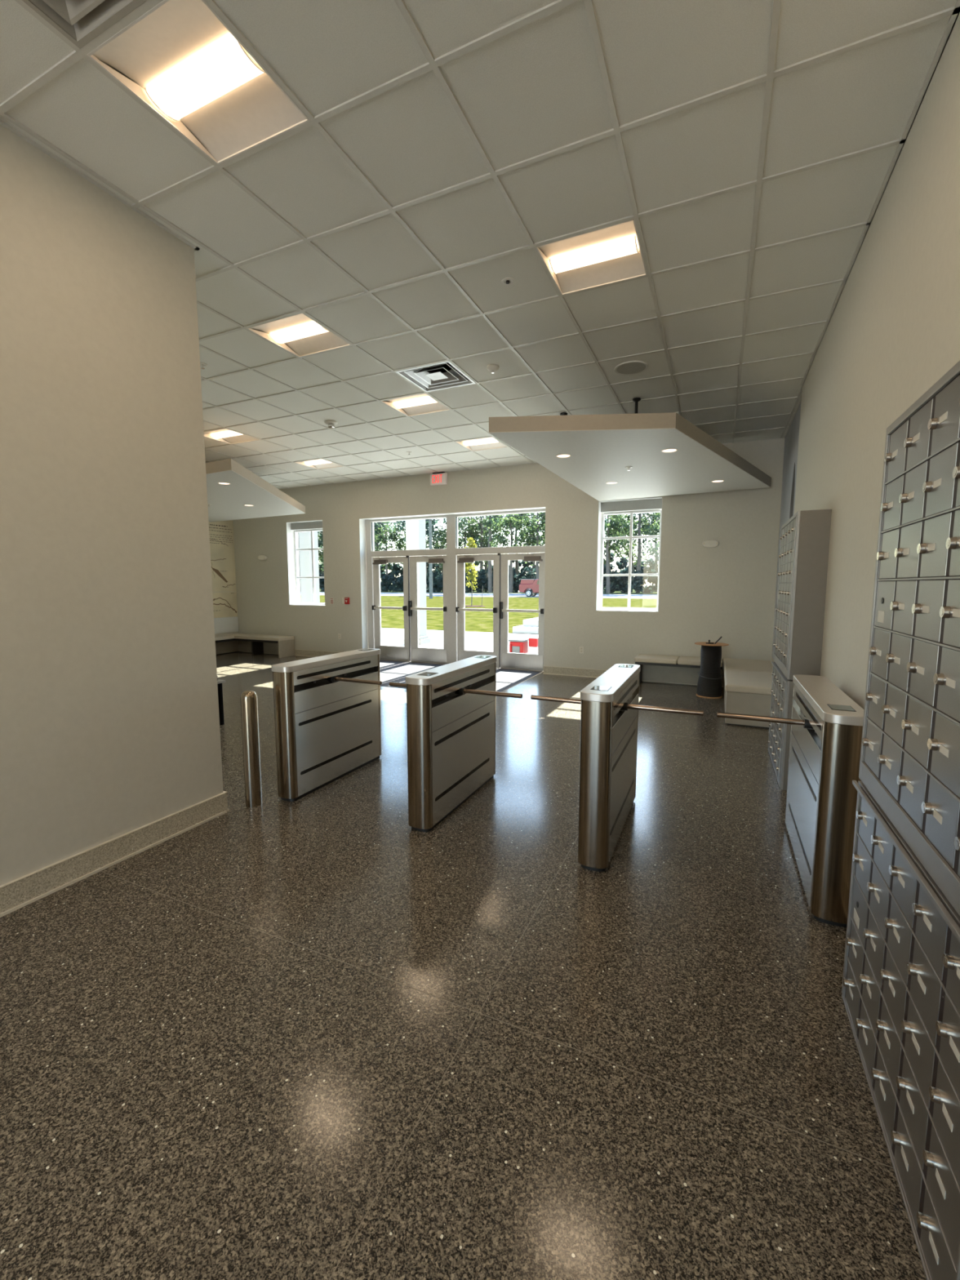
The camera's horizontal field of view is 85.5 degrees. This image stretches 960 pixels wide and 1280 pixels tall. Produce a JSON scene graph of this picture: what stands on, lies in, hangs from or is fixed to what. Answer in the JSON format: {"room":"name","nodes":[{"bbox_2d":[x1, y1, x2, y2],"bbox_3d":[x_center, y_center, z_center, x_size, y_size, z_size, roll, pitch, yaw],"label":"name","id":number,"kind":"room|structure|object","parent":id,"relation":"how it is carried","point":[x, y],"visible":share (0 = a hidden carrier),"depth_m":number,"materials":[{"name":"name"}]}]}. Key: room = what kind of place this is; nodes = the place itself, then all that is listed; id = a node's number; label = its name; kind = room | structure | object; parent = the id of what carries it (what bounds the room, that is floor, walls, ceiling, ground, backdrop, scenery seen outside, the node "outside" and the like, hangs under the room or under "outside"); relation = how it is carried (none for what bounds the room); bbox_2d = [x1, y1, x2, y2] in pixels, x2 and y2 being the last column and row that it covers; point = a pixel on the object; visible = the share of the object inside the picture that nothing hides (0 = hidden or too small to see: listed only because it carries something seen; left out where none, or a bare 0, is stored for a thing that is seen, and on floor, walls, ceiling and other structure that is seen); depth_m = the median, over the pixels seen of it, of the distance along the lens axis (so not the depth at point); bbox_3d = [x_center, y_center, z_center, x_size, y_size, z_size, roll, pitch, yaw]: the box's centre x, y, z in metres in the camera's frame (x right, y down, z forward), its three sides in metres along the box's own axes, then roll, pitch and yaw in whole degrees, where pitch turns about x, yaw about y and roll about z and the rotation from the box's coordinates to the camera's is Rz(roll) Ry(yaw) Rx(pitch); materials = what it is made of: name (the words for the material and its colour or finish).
{"room":"lobby","nodes":[
{"label":"lobby","id":0,"kind":"room"},
{"bbox_2d":[0,124,223,885],"bbox_3d":[-6.739,-0.425,1.384,7.400,3.653,7.785,3,7,24],"label":"wall","id":1,"kind":"structure","parent":0,"point":[109,717],"depth_m":2.75,"materials":[{"name":"beige paint"}]},
{"bbox_2d":[0,791,229,917],"bbox_3d":[-6.566,1.318,1.615,7.176,0.139,7.611,3,7,24],"label":"baseboard","id":2,"kind":"structure","parent":1,"relation":"attached to","point":[16,894],"depth_m":2.85,"materials":[{"name":"stone"}]},
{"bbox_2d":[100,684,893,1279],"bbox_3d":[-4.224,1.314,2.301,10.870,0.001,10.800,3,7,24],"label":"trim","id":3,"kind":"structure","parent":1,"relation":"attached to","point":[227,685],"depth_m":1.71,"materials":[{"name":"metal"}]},
{"bbox_2d":[214,616,238,654],"bbox_3d":[-7.069,-1.527,9.191,0.250,4.200,6.275,3,7,24],"label":"wall","id":4,"kind":"structure","parent":0,"point":[229,633],"depth_m":11.86,"materials":[{"name":"beige paint"}]},
{"bbox_2d":[208,520,237,617],"bbox_3d":[-6.285,-1.786,10.580,0.004,2.781,3.058,3,7,24],"label":"mural","id":5,"kind":"object","parent":4,"relation":"attached to","point":[221,532],"visible":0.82,"depth_m":11.70,"materials":[{"name":"paint"}]},
{"bbox_2d":[213,616,238,633],"bbox_3d":[-6.282,-0.226,10.744,0.011,0.345,3.058,3,7,24],"label":"panel","id":6,"kind":"object","parent":4,"relation":"attached to","point":[225,624],"visible":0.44,"depth_m":11.83,"materials":[{"name":"white paint"}]},
{"bbox_2d":[97,58,544,441],"bbox_3d":[-3.509,-3.112,3.272,11.480,0.200,14.400,3,7,24],"label":"roof slab","id":7,"kind":"structure","parent":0,"point":[117,70],"depth_m":3.11,"materials":[{"name":"beige paint"}]},
{"bbox_2d":[0,651,926,1279],"bbox_3d":[-3.531,1.237,3.744,11.530,0.150,14.400,3,7,24],"label":"floor","id":8,"kind":"structure","parent":0,"point":[188,1091],"depth_m":1.76,"materials":[{"name":"stone"}]},
{"bbox_2d":[217,679,225,725],"bbox_3d":[-3.538,0.685,5.872,1.370,0.500,0.450,3,7,24],"label":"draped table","id":9,"kind":"object","parent":8,"relation":"on","point":[220,682],"visible":0.09,"depth_m":5.75,"materials":[{"name":"black fabric"}]},
{"bbox_2d":[240,690,262,807],"bbox_3d":[-1.606,0.760,3.649,0.108,0.820,0.108,3,7,24],"label":"bollard","id":10,"kind":"object","parent":8,"relation":"on","point":[249,702],"visible":1,"depth_m":3.61,"materials":[{"name":"metal"}]},
{"bbox_2d":[214,633,294,657],"bbox_3d":[-5.491,0.238,10.420,1.720,0.430,3.040,3,7,24],"label":"bench","id":11,"kind":"object","parent":8,"relation":"on","point":[256,644],"visible":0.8,"depth_m":11.56,"materials":[{"name":"beige plastic"}]},
{"bbox_2d":[271,648,382,801],"bbox_3d":[-0.985,0.628,4.101,0.606,0.987,1.132,3,7,24],"label":"turnstile","id":12,"kind":"object","parent":8,"relation":"on","point":[327,715],"visible":1,"depth_m":3.97,"materials":[{"name":"metal"}]},
{"bbox_2d":[389,655,522,831],"bbox_3d":[-0.165,0.667,3.729,0.863,0.987,0.895,-2,6,-19],"label":"turnstile","id":13,"kind":"object","parent":8,"relation":"on","point":[451,708],"visible":1,"depth_m":3.45,"materials":[{"name":"metal"}]},
{"bbox_2d":[379,659,542,692],"bbox_3d":[-1.041,0.596,9.049,3.720,0.006,2.290,3,7,24],"label":"entrance mat","id":14,"kind":"object","parent":8,"relation":"on","point":[389,671],"visible":0.29,"depth_m":9.15,"materials":[{"name":"grey carpet"}]},
{"bbox_2d":[530,663,703,871],"bbox_3d":[0.834,0.715,3.275,0.863,0.987,0.895,-2,6,-19],"label":"turnstile","id":15,"kind":"object","parent":8,"relation":"on","point":[610,706],"visible":1,"depth_m":2.82,"materials":[{"name":"metal"}]},
{"bbox_2d":[635,662,722,684],"bbox_3d":[3.035,0.527,7.970,1.220,0.372,0.440,3,7,24],"label":"bench","id":16,"kind":"object","parent":8,"relation":"on","point":[655,672],"visible":0.49,"depth_m":8.16,"materials":[{"name":"grey laminate"}]},
{"bbox_2d":[634,653,679,664],"bbox_3d":[2.743,0.293,8.058,0.615,0.072,0.480,3,7,24],"label":"seat cushion","id":17,"kind":"object","parent":16,"relation":"on","point":[660,659],"visible":0.93,"depth_m":7.90,"materials":[{"name":"beige fabric"}]},
{"bbox_2d":[677,656,722,666],"bbox_3d":[3.305,0.320,7.802,0.608,0.072,0.480,3,7,24],"label":"seat cushion","id":18,"kind":"object","parent":16,"relation":"on","point":[686,660],"visible":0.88,"depth_m":7.69,"materials":[{"name":"beige fabric"}]},
{"bbox_2d":[694,636,728,698],"bbox_3d":[3.220,0.363,7.260,0.436,0.847,0.435,3,7,24],"label":"spool","id":19,"kind":"object","parent":8,"relation":"on","point":[709,681],"visible":1,"depth_m":7.15,"materials":[{"name":"black plastic"}]},
{"bbox_2d":[723,680,771,728],"bbox_3d":[3.498,0.662,6.694,0.619,0.372,2.310,3,7,24],"label":"bench","id":20,"kind":"object","parent":8,"relation":"on","point":[757,704],"visible":0.38,"depth_m":5.69,"materials":[{"name":"grey laminate"}]},
{"bbox_2d":[724,669,772,694],"bbox_3d":[3.213,0.491,6.144,0.581,0.082,1.150,3,7,24],"label":"seat cushion","id":21,"kind":"object","parent":20,"relation":"on","point":[735,681],"visible":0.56,"depth_m":5.89,"materials":[{"name":"beige fabric"}]},
{"bbox_2d":[723,657,773,672],"bbox_3d":[3.725,0.381,7.188,0.639,0.082,1.175,3,7,24],"label":"cushion","id":22,"kind":"object","parent":20,"relation":"on","point":[743,664],"visible":0.62,"depth_m":7.15,"materials":[{"name":"beige fabric"}]},
{"bbox_2d":[768,662,793,790],"bbox_3d":[2.597,0.675,4.362,0.222,0.838,1.080,3,7,24],"label":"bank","id":23,"kind":"object","parent":8,"relation":"on","point":[782,688],"visible":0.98,"depth_m":4.11,"materials":[{"name":"grey metal"}]},
{"bbox_2d":[773,509,831,679],"bbox_3d":[2.599,-0.365,4.251,0.218,1.230,1.080,3,7,24],"label":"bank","id":24,"kind":"object","parent":23,"relation":"on","point":[803,556],"visible":1,"depth_m":3.78,"materials":[{"name":"grey metal"}]},
{"bbox_2d":[716,674,863,927],"bbox_3d":[1.643,0.754,2.907,0.606,0.987,1.132,3,7,24],"label":"turnstile","id":25,"kind":"object","parent":8,"relation":"on","point":[826,723],"visible":0.88,"depth_m":2.38,"materials":[{"name":"metal"}]},
{"bbox_2d":[841,780,959,1279],"bbox_3d":[1.244,0.987,1.418,0.222,0.838,1.080,3,7,24],"label":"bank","id":26,"kind":"object","parent":8,"relation":"on","point":[900,988],"visible":0.99,"depth_m":1.32,"materials":[{"name":"grey metal"}]},
{"bbox_2d":[858,360,959,915],"bbox_3d":[1.246,-0.053,1.307,0.218,1.230,1.080,3,7,24],"label":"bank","id":27,"kind":"object","parent":26,"relation":"on","point":[909,762],"visible":1,"depth_m":1.39,"materials":[{"name":"grey metal"}]},
{"bbox_2d":[0,0,959,488],"bbox_3d":[-3.563,-2.426,3.286,10.930,0.026,13.872,3,7,24],"label":"ceiling","id":28,"kind":"structure","parent":0,"point":[753,148],"depth_m":2.72,"materials":[{"name":"tile"}]},
{"bbox_2d":[22,0,146,48],"bbox_3d":[-1.396,-2.384,1.599,0.584,0.301,0.584,3,7,24],"label":"ceiling vent","id":29,"kind":"object","parent":28,"relation":"in","point":[81,21],"visible":1,"depth_m":1.89,"materials":[{"name":"metal"}]},
{"bbox_2d":[87,0,310,164],"bbox_3d":[-1.143,-2.322,2.163,0.586,0.059,0.586,3,7,24],"label":"ceiling light","id":30,"kind":"object","parent":28,"relation":"attached to","point":[183,61],"visible":0.88,"depth_m":2.15,"materials":[{"name":"white plastic"}]},
{"bbox_2d":[204,428,260,444],"bbox_3d":[-3.504,-2.860,7.235,0.586,0.059,0.586,3,7,24],"label":"ceiling light","id":31,"kind":"object","parent":28,"relation":"attached to","point":[232,437],"visible":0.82,"depth_m":7.31,"materials":[{"name":"white plastic"}]},
{"bbox_2d":[205,458,305,522],"bbox_3d":[-4.357,-2.623,8.633,4.770,0.710,5.824,3,7,24],"label":"ceiling canopy","id":32,"kind":"object","parent":28,"relation":"in","point":[223,483],"depth_m":7.99,"materials":[{"name":"white paint"}]},
{"bbox_2d":[246,312,351,357],"bbox_3d":[-1.492,-2.551,4.321,0.586,0.059,0.586,3,7,24],"label":"ceiling light","id":33,"kind":"object","parent":28,"relation":"attached to","point":[302,334],"visible":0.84,"depth_m":4.35,"materials":[{"name":"white plastic"}]},
{"bbox_2d":[293,458,342,469],"bbox_3d":[-2.744,-3.035,8.889,0.586,0.059,0.586,3,7,24],"label":"ceiling light","id":34,"kind":"object","parent":28,"relation":"attached to","point":[320,464],"visible":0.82,"depth_m":8.97,"materials":[{"name":"white plastic"}]},
{"bbox_2d":[324,419,337,428],"bbox_3d":[-1.892,-2.736,6.605,0.160,0.073,0.160,3,7,24],"label":"fire alarm strobe","id":35,"kind":"object","parent":28,"relation":"attached to","point":[331,424],"visible":1,"depth_m":6.57,"materials":[{"name":"white plastic"}]},
{"bbox_2d":[380,393,450,416],"bbox_3d":[-0.732,-2.727,5.976,0.586,0.059,0.586,3,7,24],"label":"ceiling light","id":36,"kind":"object","parent":28,"relation":"attached to","point":[423,403],"visible":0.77,"depth_m":6.03,"materials":[{"name":"white plastic"}]},
{"bbox_2d":[395,360,475,391],"bbox_3d":[-0.431,-2.762,5.160,0.584,0.301,0.584,3,7,24],"label":"ceiling vent","id":37,"kind":"object","parent":28,"relation":"in","point":[441,377],"visible":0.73,"depth_m":5.27,"materials":[{"name":"metal"}]},
{"bbox_2d":[430,471,447,485],"bbox_3d":[-0.764,-2.969,9.569,0.330,0.218,0.075,3,7,24],"label":"exit sign","id":38,"kind":"object","parent":28,"relation":"hanging from","point":[440,477],"visible":1,"depth_m":9.54,"materials":[{"name":"red"}]},
{"bbox_2d":[455,436,507,451],"bbox_3d":[0.028,-2.902,7.630,0.586,0.059,0.586,3,7,24],"label":"ceiling light","id":39,"kind":"object","parent":28,"relation":"attached to","point":[486,443],"visible":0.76,"depth_m":7.70,"materials":[{"name":"white plastic"}]},
{"bbox_2d":[486,364,499,373],"bbox_3d":[0.123,-2.566,4.934,0.120,0.058,0.120,3,7,24],"label":"smoke detector","id":40,"kind":"object","parent":28,"relation":"attached to","point":[492,368],"visible":1,"depth_m":4.90,"materials":[{"name":"white plastic"}]},
{"bbox_2d":[501,277,514,285],"bbox_3d":[0.189,-2.446,3.545,0.084,0.019,0.084,3,7,24],"label":"sprinkler","id":41,"kind":"object","parent":28,"relation":"attached to","point":[507,282],"visible":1,"depth_m":3.54,"materials":[{"name":"white metal"}]},
{"bbox_2d":[535,218,647,295],"bbox_3d":[0.726,-2.444,3.314,0.586,0.059,0.586,3,7,24],"label":"ceiling light","id":42,"kind":"object","parent":28,"relation":"attached to","point":[612,254],"visible":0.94,"depth_m":3.33,"materials":[{"name":"white plastic"}]},
{"bbox_2d":[488,397,771,501],"bbox_3d":[2.105,-2.342,5.982,2.520,0.710,4.240,3,7,24],"label":"ceiling canopy","id":43,"kind":"object","parent":28,"relation":"in","point":[669,450],"depth_m":5.42,"materials":[{"name":"white paint"}]},
{"bbox_2d":[614,360,648,375],"bbox_3d":[1.442,-2.592,4.955,0.310,0.015,0.310,3,7,24],"label":"ceiling speaker","id":44,"kind":"object","parent":28,"relation":"attached to","point":[631,367],"visible":1,"depth_m":4.93,"materials":[{"name":"white plastic"}]},
{"bbox_2d":[616,362,645,373],"bbox_3d":[1.442,-2.587,4.956,0.270,0.005,0.270,3,7,24],"label":"grille","id":45,"kind":"object","parent":44,"relation":"attached to","point":[624,367],"depth_m":4.94,"materials":[{"name":"metal"}]},
{"bbox_2d":[232,438,784,677],"bbox_3d":[-0.610,-1.600,9.873,11.430,4.200,0.340,3,7,24],"label":"wall","id":46,"kind":"structure","parent":0,"point":[726,590],"depth_m":8.73,"materials":[{"name":"beige paint"}]},
{"bbox_2d":[257,555,266,559],"bbox_3d":[-4.840,-1.834,11.561,0.230,0.116,0.077,3,7,24],"label":"emergency light","id":47,"kind":"object","parent":46,"relation":"attached to","point":[260,557],"visible":1,"depth_m":11.52,"materials":[{"name":"white plastic"}]},
{"bbox_2d":[286,520,324,605],"bbox_3d":[-3.678,-1.646,11.237,1.002,1.790,0.274,3,7,24],"label":"window","id":48,"kind":"structure","parent":46,"relation":"in","point":[291,535],"depth_m":11.40,"materials":[{"name":"white paint"}]},
{"bbox_2d":[290,520,322,530],"bbox_3d":[-3.669,-2.458,11.171,0.978,0.149,0.080,3,7,24],"label":"roller shade","id":49,"kind":"object","parent":48,"relation":"attached to","point":[308,525],"visible":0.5,"depth_m":11.15,"materials":[{"name":"grey fabric"}]},
{"bbox_2d":[359,506,546,671],"bbox_3d":[-0.588,-0.937,9.922,3.897,2.872,0.320,3,7,24],"label":"door frame","id":50,"kind":"structure","parent":46,"relation":"in","point":[366,537],"depth_m":10.02,"materials":[{"name":"white paint"}]},
{"bbox_2d":[371,556,408,661],"bbox_3d":[-1.834,-0.632,10.561,0.820,2.102,0.127,3,7,24],"label":"door","id":51,"kind":"structure","parent":50,"relation":"attached to","point":[387,652],"depth_m":10.62,"materials":[{"name":"white paint"}]},
{"bbox_2d":[408,555,447,663],"bbox_3d":[-1.025,-0.593,10.194,0.838,2.102,0.127,3,7,24],"label":"door","id":52,"kind":"structure","parent":50,"relation":"attached to","point":[439,655],"depth_m":10.27,"materials":[{"name":"white paint"}]},
{"bbox_2d":[455,554,497,667],"bbox_3d":[-0.062,-0.547,9.757,0.845,2.102,0.127,3,7,24],"label":"door","id":53,"kind":"structure","parent":50,"relation":"attached to","point":[462,654],"depth_m":9.81,"materials":[{"name":"white paint"}]},
{"bbox_2d":[498,552,544,671],"bbox_3d":[0.752,-0.507,9.387,0.835,2.102,0.127,3,7,24],"label":"door","id":54,"kind":"structure","parent":50,"relation":"attached to","point":[508,660],"depth_m":9.45,"materials":[{"name":"white paint"}]},
{"bbox_2d":[244,648,724,687],"bbox_3d":[-0.686,0.437,9.922,10.930,0.139,0.026,3,7,24],"label":"baseboard","id":55,"kind":"structure","parent":46,"relation":"attached to","point":[576,672],"depth_m":8.95,"materials":[{"name":"stone"}]},
{"bbox_2d":[595,497,662,612],"bbox_3d":[2.433,-1.361,8.460,0.986,1.787,0.274,3,7,24],"label":"window","id":56,"kind":"structure","parent":46,"relation":"in","point":[601,538],"depth_m":8.56,"materials":[{"name":"white paint"}]},
{"bbox_2d":[600,498,662,512],"bbox_3d":[2.442,-2.167,8.394,0.962,0.157,0.080,3,7,24],"label":"roller shade","id":57,"kind":"object","parent":56,"relation":"attached to","point":[653,504],"visible":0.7,"depth_m":8.35,"materials":[{"name":"grey fabric"}]},
{"bbox_2d":[702,539,719,547],"bbox_3d":[3.457,-1.444,7.790,0.230,0.116,0.077,3,7,24],"label":"emergency light","id":58,"kind":"object","parent":46,"relation":"attached to","point":[708,543],"visible":1,"depth_m":7.76,"materials":[{"name":"white plastic"}]},
{"bbox_2d":[772,12,959,709],"bbox_3d":[1.473,-0.665,1.055,0.350,4.200,14.060,3,7,24],"label":"wall","id":59,"kind":"structure","parent":0,"point":[892,331],"depth_m":2.69,"materials":[{"name":"beige paint"}]},
{"bbox_2d":[772,404,800,658],"bbox_3d":[3.851,-1.194,6.517,0.004,3.101,2.098,3,7,24],"label":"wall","id":60,"kind":"structure","parent":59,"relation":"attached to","point":[791,440],"depth_m":6.64,"materials":[{"name":"paint"}]},
{"label":"outside","id":61,"kind":"structure","parent":0,"visible":0},
{"bbox_2d":[319,587,657,594],"bbox_3d":[12.630,-10.774,111.353,210.000,0.528,66.000,3,7,24],"label":"verge","id":62,"kind":"structure","parent":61,"point":[633,592],"depth_m":82.38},
{"bbox_2d":[317,530,323,555],"bbox_3d":[-29.049,-19.017,98.827,8.700,20.189,9.302,3,7,29],"label":"tree","id":63,"kind":"object","parent":62,"relation":"on","point":[320,543],"visible":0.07,"depth_m":97.54,"materials":[{"name":"green plant"}]},
{"bbox_2d":[317,531,324,570],"bbox_3d":[-32.281,-17.927,110.794,8.450,15.242,8.693,0,6,0],"label":"tree","id":64,"kind":"object","parent":62,"relation":"on","point":[321,556],"visible":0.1,"depth_m":110.58,"materials":[{"name":"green plant"}]},
{"bbox_2d":[373,521,391,591],"bbox_3d":[-20.142,-18.961,104.871,5.739,18.519,5.569,4,7,33],"label":"tree","id":65,"kind":"object","parent":62,"relation":"on","point":[375,527],"visible":0.15,"depth_m":104.49,"materials":[{"name":"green plant"}]},
{"bbox_2d":[373,521,392,542],"bbox_3d":[-21.391,-19.143,96.019,9.690,21.032,9.064,0,6,3],"label":"tree","id":66,"kind":"object","parent":62,"relation":"on","point":[385,524],"visible":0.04,"depth_m":96.62,"materials":[{"name":"green plant"}]},
{"bbox_2d":[373,520,405,591],"bbox_3d":[-17.447,-15.812,95.496,7.956,14.351,8.185,3,7,25],"label":"tree","id":67,"kind":"object","parent":62,"relation":"on","point":[399,544],"visible":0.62,"depth_m":95.35,"materials":[{"name":"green plant"}]},
{"bbox_2d":[386,520,429,550],"bbox_3d":[-12.767,-17.134,97.342,9.222,16.634,9.487,1,6,13],"label":"tree","id":68,"kind":"object","parent":62,"relation":"on","point":[403,529],"visible":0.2,"depth_m":95.75,"materials":[{"name":"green plant"}]},
{"bbox_2d":[392,519,444,543],"bbox_3d":[-10.171,-18.164,91.945,9.176,19.917,8.583,4,7,32],"label":"tree","id":69,"kind":"object","parent":62,"relation":"on","point":[433,522],"visible":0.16,"depth_m":90.72,"materials":[{"name":"green plant"}]},
{"bbox_2d":[425,518,440,589],"bbox_3d":[-11.502,-17.948,104.566,7.608,16.513,7.116,6,8,44],"label":"tree","id":70,"kind":"object","parent":62,"relation":"on","point":[434,518],"visible":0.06,"depth_m":104.61,"materials":[{"name":"green plant"}]},
{"bbox_2d":[425,525,459,591],"bbox_3d":[-6.479,-14.360,92.962,7.352,11.944,7.283,1,6,12],"label":"tree","id":71,"kind":"object","parent":62,"relation":"on","point":[442,540],"visible":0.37,"depth_m":91.41,"materials":[{"name":"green plant"}]},
{"bbox_2d":[433,528,466,565],"bbox_3d":[-5.477,-17.270,106.592,8.380,14.693,8.146,-1,6,-9],"label":"tree","id":72,"kind":"object","parent":62,"relation":"on","point":[462,542],"visible":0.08,"depth_m":105.28,"materials":[{"name":"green plant"}]},
{"bbox_2d":[439,516,485,589],"bbox_3d":[-3.050,-15.486,92.091,8.201,14.379,7.971,-1,6,-11],"label":"tree","id":73,"kind":"object","parent":62,"relation":"on","point":[464,539],"visible":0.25,"depth_m":90.83,"materials":[{"name":"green plant"}]},
{"bbox_2d":[457,515,505,579],"bbox_3d":[0.767,-16.433,90.429,9.530,16.709,9.263,0,6,-3],"label":"tree","id":74,"kind":"object","parent":62,"relation":"on","point":[473,522],"visible":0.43,"depth_m":89.19,"materials":[{"name":"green plant"}]},
{"bbox_2d":[463,515,509,591],"bbox_3d":[0.881,-16.382,94.725,8.640,15.586,8.889,4,7,32],"label":"tree","id":75,"kind":"object","parent":62,"relation":"on","point":[486,529],"visible":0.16,"depth_m":94.85,"materials":[{"name":"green plant"}]},
{"bbox_2d":[318,551,658,593],"bbox_3d":[-2.378,-12.292,99.183,101.547,9.291,23.528,3,7,24],"label":"undergrowth","id":76,"kind":"object","parent":62,"relation":"on","point":[393,583],"visible":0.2,"depth_m":89.99,"materials":[{"name":"plant"}]},
{"bbox_2d":[481,515,502,592],"bbox_3d":[1.599,-18.678,83.764,6.824,22.692,7.031,5,8,41],"label":"tree","id":77,"kind":"object","parent":62,"relation":"on","point":[490,572],"visible":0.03,"depth_m":84.70,"materials":[{"name":"green plant"}]},
{"bbox_2d":[481,513,536,592],"bbox_3d":[5.138,-15.250,82.546,8.910,16.071,9.166,-2,6,-19],"label":"tree","id":78,"kind":"object","parent":62,"relation":"on","point":[504,523],"visible":0.59,"depth_m":81.90,"materials":[{"name":"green plant"}]},
{"bbox_2d":[509,519,527,574],"bbox_3d":[7.638,-21.136,101.441,7.309,23.587,7.093,1,6,9],"label":"tree","id":79,"kind":"object","parent":62,"relation":"on","point":[516,534],"visible":0.02,"depth_m":101.58,"materials":[{"name":"green plant"}]},
{"bbox_2d":[505,511,545,578],"bbox_3d":[8.567,-15.020,81.151,9.068,15.899,8.814,-2,6,-20],"label":"tree","id":80,"kind":"object","parent":62,"relation":"on","point":[538,525],"visible":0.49,"depth_m":80.43,"materials":[{"name":"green plant"}]},
{"bbox_2d":[509,512,544,578],"bbox_3d":[9.452,-19.033,98.259,8.652,20.078,9.250,-1,6,-12],"label":"tree","id":81,"kind":"object","parent":62,"relation":"on","point":[531,513],"visible":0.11,"depth_m":98.02,"materials":[{"name":"green plant"}]},
{"bbox_2d":[603,514,630,583],"bbox_3d":[22.270,-16.121,86.942,7.174,16.646,7.669,-1,6,-7],"label":"tree","id":82,"kind":"object","parent":62,"relation":"on","point":[606,535],"visible":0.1,"depth_m":86.61,"materials":[{"name":"green plant"}]},
{"bbox_2d":[603,513,638,593],"bbox_3d":[18.824,-13.810,76.881,8.999,14.353,9.868,2,6,19],"label":"tree","id":83,"kind":"object","parent":62,"relation":"on","point":[619,524],"visible":0.47,"depth_m":75.97,"materials":[{"name":"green plant"}]},
{"bbox_2d":[608,512,654,591],"bbox_3d":[24.884,-15.300,86.365,8.639,15.147,8.397,4,7,31],"label":"tree","id":84,"kind":"object","parent":62,"relation":"on","point":[633,544],"visible":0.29,"depth_m":85.31,"materials":[{"name":"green plant"}]},
{"bbox_2d":[624,512,648,592],"bbox_3d":[24.682,-18.240,79.611,7.006,22.609,6.799,-2,6,-16],"label":"tree","id":85,"kind":"object","parent":62,"relation":"on","point":[639,517],"visible":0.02,"depth_m":79.34,"materials":[{"name":"green plant"}]},
{"bbox_2d":[637,512,660,558],"bbox_3d":[26.499,-13.725,74.276,8.159,14.717,8.394,-2,6,-18],"label":"tree","id":86,"kind":"object","parent":62,"relation":"on","point":[655,530],"visible":0.27,"depth_m":74.03,"materials":[{"name":"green plant"}]},
{"bbox_2d":[642,512,659,591],"bbox_3d":[29.462,-17.260,84.917,5.813,19.329,5.989,-4,8,-36],"label":"tree","id":87,"kind":"object","parent":62,"relation":"on","point":[646,513],"visible":0.05,"depth_m":85.27,"materials":[{"name":"green plant"}]},
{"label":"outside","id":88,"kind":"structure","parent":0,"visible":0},
{"bbox_2d":[300,595,657,634],"bbox_3d":[-16.688,-3.537,47.591,210.000,0.162,41.100,3,7,24],"label":"lawn","id":89,"kind":"structure","parent":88,"point":[475,621],"depth_m":32.66,"materials":[{"name":"green plant"}]},
{"bbox_2d":[428,519,432,598],"bbox_3d":[-5.287,-11.880,55.343,0.380,14.940,0.380,3,7,24],"label":"utility pole","id":90,"kind":"object","parent":89,"relation":"on","point":[429,521],"visible":0.4,"depth_m":55.62,"materials":[{"name":"brown wood"}]},
{"bbox_2d":[374,514,545,524],"bbox_3d":[-6.945,-12.720,55.961,120.000,0.268,0.168,3,7,24],"label":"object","id":91,"kind":"object","parent":90,"relation":"attached to","point":[535,514],"visible":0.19,"depth_m":52.83,"materials":[{"name":"black plastic"}]},
{"bbox_2d":[464,537,484,607],"bbox_3d":[-0.515,-4.854,37.312,2.000,4.990,2.000,3,7,24],"label":"young tree","id":92,"kind":"object","parent":89,"relation":"on","point":[468,566],"visible":0.73,"depth_m":37.11,"materials":[{"name":"yellow plant"}]},
{"bbox_2d":[512,609,625,633],"bbox_3d":[8.981,-0.714,19.872,12.150,0.430,11.450,3,7,24],"label":"concrete steps","id":93,"kind":"structure","parent":89,"relation":"on","point":[530,625],"depth_m":17.19,"materials":[{"name":"concrete"}]},
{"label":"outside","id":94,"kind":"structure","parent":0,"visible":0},
{"bbox_2d":[381,627,537,653],"bbox_3d":[-26.661,-1.156,25.891,210.000,0.001,6.900,3,7,24],"label":"pavement","id":95,"kind":"structure","parent":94,"point":[474,641],"depth_m":15.33,"materials":[{"name":"concrete"}]},
{"bbox_2d":[298,531,319,604],"bbox_3d":[-5.076,-2.873,15.383,0.540,5.630,0.500,3,7,24],"label":"porch column","id":96,"kind":"structure","parent":95,"relation":"on","point":[304,538],"depth_m":15.32,"materials":[{"name":"white paint"}]},
{"bbox_2d":[405,519,430,644],"bbox_3d":[-1.711,-2.711,13.854,0.540,5.630,0.500,3,7,24],"label":"porch column","id":97,"kind":"structure","parent":95,"relation":"on","point":[415,529],"depth_m":13.80,"materials":[{"name":"white paint"}]},
{"bbox_2d":[508,637,528,653],"bbox_3d":[0.870,0.164,11.660,0.360,0.375,0.415,3,7,24],"label":"tool cart","id":98,"kind":"object","parent":95,"relation":"on","point":[516,645],"visible":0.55,"depth_m":11.52,"materials":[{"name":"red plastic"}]},
{"bbox_2d":[528,637,537,653],"bbox_3d":[1.203,0.156,11.570,0.200,0.410,0.200,3,7,24],"label":"box","id":99,"kind":"object","parent":95,"relation":"on","point":[533,642],"visible":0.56,"depth_m":11.48,"materials":[{"name":"plastic"}]},
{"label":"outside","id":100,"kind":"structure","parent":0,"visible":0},
{"bbox_2d":[300,591,657,598],"bbox_3d":[-4.616,-6.468,73.851,210.000,0.130,17.000,3,7,24],"label":"road","id":101,"kind":"structure","parent":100,"point":[437,594],"depth_m":68.21,"materials":[{"name":"asphalt"}]},
{"bbox_2d":[518,578,538,596],"bbox_3d":[7.625,-6.254,62.303,5.870,2.098,1.998,3,7,24],"label":"pickup truck","id":102,"kind":"object","parent":101,"relation":"on","point":[526,584],"visible":0.48,"depth_m":62.15,"materials":[{"name":"red paint"}]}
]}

